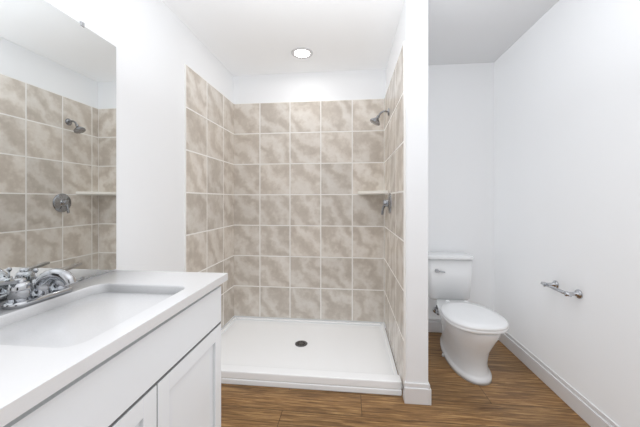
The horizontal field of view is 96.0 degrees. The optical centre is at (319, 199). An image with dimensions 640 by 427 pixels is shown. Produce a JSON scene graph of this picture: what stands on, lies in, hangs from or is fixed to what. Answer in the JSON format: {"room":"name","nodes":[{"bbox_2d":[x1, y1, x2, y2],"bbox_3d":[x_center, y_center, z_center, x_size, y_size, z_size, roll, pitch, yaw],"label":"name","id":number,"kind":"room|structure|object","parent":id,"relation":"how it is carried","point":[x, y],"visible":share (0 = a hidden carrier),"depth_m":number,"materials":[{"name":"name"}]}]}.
{"room":"bathroom","nodes":[
{"label":"bathroom","id":0,"kind":"room"},
{"bbox_2d":[0,0,232,329],"bbox_3d":[-1.106,-0.014,1.001,0.100,2.440,3.961,0,0,6],"label":"wall","id":1,"kind":"structure","parent":0,"point":[158,44],"depth_m":1.67,"materials":[{"name":"white paint"}]},
{"bbox_2d":[0,0,115,302],"bbox_3d":[-1.054,-0.211,0.958,0.008,1.110,0.928,0,0,6],"label":"mirror","id":2,"kind":"object","parent":1,"relation":"attached to","point":[57,138],"visible":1,"depth_m":1.12,"materials":[{"name":"clear glass"}]},
{"bbox_2d":[184,64,233,327],"bbox_3d":[-0.900,0.098,2.440,0.012,2.100,0.855,0,0,6],"label":"tile","id":3,"kind":"structure","parent":1,"relation":"attached to","point":[208,177],"depth_m":2.35,"materials":[{"name":"beige tile"}]},
{"bbox_2d":[172,0,403,75],"bbox_3d":[-0.155,-1.284,2.340,1.715,0.100,1.100,0,0,6],"label":"ceiling","id":4,"kind":"structure","parent":0,"point":[268,38],"depth_m":2.13,"materials":[{"name":"white paint"}]},
{"bbox_2d":[291,47,312,58],"bbox_3d":[-0.150,-1.230,2.418,0.184,0.007,0.184,0,0,6],"label":"recessed light","id":5,"kind":"object","parent":4,"relation":"attached to","point":[302,52],"visible":1,"depth_m":2.40,"materials":[{"name":"white plastic"}]},
{"bbox_2d":[162,0,558,64],"bbox_3d":[0.157,-1.284,0.869,2.640,0.100,3.961,0,0,6],"label":"ceiling","id":6,"kind":"structure","parent":0,"point":[472,31],"depth_m":2.01,"materials":[{"name":"white paint"}]},
{"bbox_2d":[233,62,493,327],"bbox_3d":[0.355,-0.014,2.774,2.440,2.440,0.131,0,0,6],"label":"wall","id":7,"kind":"structure","parent":0,"point":[460,157],"depth_m":2.62,"materials":[{"name":"white paint"}]},
{"bbox_2d":[234,99,383,321],"bbox_3d":[-0.123,0.098,2.783,1.463,2.100,0.012,0,0,6],"label":"tile","id":8,"kind":"structure","parent":7,"relation":"attached to","point":[308,231],"depth_m":2.77,"materials":[{"name":"beige tile"}]},
{"bbox_2d":[358,190,387,193],"bbox_3d":[0.468,-0.069,2.590,0.248,0.026,0.248,0,0,6],"label":"corner shelf","id":9,"kind":"object","parent":7,"relation":"attached to","point":[374,192],"visible":1,"depth_m":2.55,"materials":[{"name":"white ceramic"}]},
{"bbox_2d":[428,319,441,332],"bbox_3d":[1.144,1.146,2.619,0.811,0.120,0.014,0,0,6],"label":"baseboard","id":10,"kind":"structure","parent":7,"relation":"attached to","point":[434,325],"depth_m":2.62,"materials":[{"name":"white paint"}]},
{"bbox_2d":[221,328,590,426],"bbox_3d":[0.157,1.256,0.869,2.640,0.100,3.961,0,0,6],"label":"floor","id":11,"kind":"structure","parent":0,"point":[516,392],"depth_m":1.70,"materials":[{"name":"brown wood"}]},
{"bbox_2d":[0,262,227,426],"bbox_3d":[-0.770,0.722,0.929,0.576,0.969,0.928,0,0,6],"label":"bathroom vanity","id":12,"kind":"object","parent":11,"relation":"on","point":[124,348],"visible":1,"depth_m":0.89,"materials":[{"name":"paint"}]},
{"bbox_2d":[0,262,82,309],"bbox_3d":[-0.927,0.291,1.000,0.165,0.107,0.294,0,0,6],"label":"faucet","id":13,"kind":"object","parent":12,"relation":"on","point":[53,285],"depth_m":0.98,"materials":[{"name":"silver metal"}]},
{"bbox_2d":[221,317,401,395],"bbox_3d":[-0.172,1.161,2.308,1.455,0.090,0.935,0,0,6],"label":"shower pan","id":14,"kind":"object","parent":11,"relation":"on","point":[352,357],"visible":0.83,"depth_m":2.15,"materials":[{"name":"plastic"}]},
{"bbox_2d":[428,252,508,385],"bbox_3d":[1.077,0.837,2.207,0.407,0.738,0.839,0,0,6],"label":"toilet","id":15,"kind":"object","parent":11,"relation":"on","point":[471,334],"visible":0.96,"depth_m":2.04,"materials":[{"name":"ceramic"}]},
{"bbox_2d":[386,0,427,387],"bbox_3d":[0.629,-0.014,2.208,0.128,2.440,1.000,0,0,6],"label":"wall","id":16,"kind":"structure","parent":0,"point":[412,30],"depth_m":1.71,"materials":[{"name":"white paint"}]},
{"bbox_2d":[384,42,405,389],"bbox_3d":[0.560,0.098,2.222,0.012,2.100,0.986,0,0,6],"label":"tile","id":17,"kind":"structure","parent":16,"relation":"attached to","point":[395,219],"depth_m":2.00,"materials":[{"name":"beige tile"}]},
{"bbox_2d":[370,108,389,125],"bbox_3d":[0.493,-0.690,2.392,0.157,0.140,0.092,0,0,6],"label":"shower head","id":18,"kind":"object","parent":17,"relation":"attached to","point":[375,121],"visible":1,"depth_m":2.38},
{"bbox_2d":[381,193,391,214],"bbox_3d":[0.530,0.031,2.328,0.071,0.181,0.170,0,0,6],"label":"shower valve","id":19,"kind":"object","parent":17,"relation":"attached to","point":[387,203],"visible":1,"depth_m":2.30,"materials":[{"name":"silver metal"}]},
{"bbox_2d":[404,382,428,404],"bbox_3d":[0.571,1.146,1.704,0.140,0.120,0.014,0,0,6],"label":"baseboard","id":20,"kind":"structure","parent":16,"relation":"attached to","point":[416,393],"depth_m":1.70,"materials":[{"name":"white wood"}]},
{"bbox_2d":[428,382,430,404],"bbox_3d":[0.697,1.146,2.171,0.014,0.120,0.969,0,0,6],"label":"baseboard wing side","id":21,"kind":"structure","parent":16,"relation":"attached to","point":[429,388],"depth_m":1.69,"materials":[{"name":"white paint"}]},
{"bbox_2d":[494,0,639,426],"bbox_3d":[1.420,-0.014,0.737,0.100,2.440,3.961,0,0,6],"label":"wall","id":22,"kind":"structure","parent":0,"point":[566,145],"depth_m":1.65,"materials":[{"name":"white paint"}]},
{"bbox_2d":[498,332,618,426],"bbox_3d":[1.363,1.146,0.743,0.014,0.120,3.761,0,0,6],"label":"baseboard","id":23,"kind":"structure","parent":22,"relation":"attached to","point":[589,413],"depth_m":1.76,"materials":[{"name":"white paint"}]},
{"bbox_2d":[541,280,582,298],"bbox_3d":[1.435,0.531,1.720,0.074,0.052,0.239,0,0,6],"label":"toilet paper holder","id":24,"kind":"object","parent":22,"relation":"attached to","point":[554,285],"visible":1,"depth_m":1.66,"materials":[{"name":"silver metal"}]}
]}

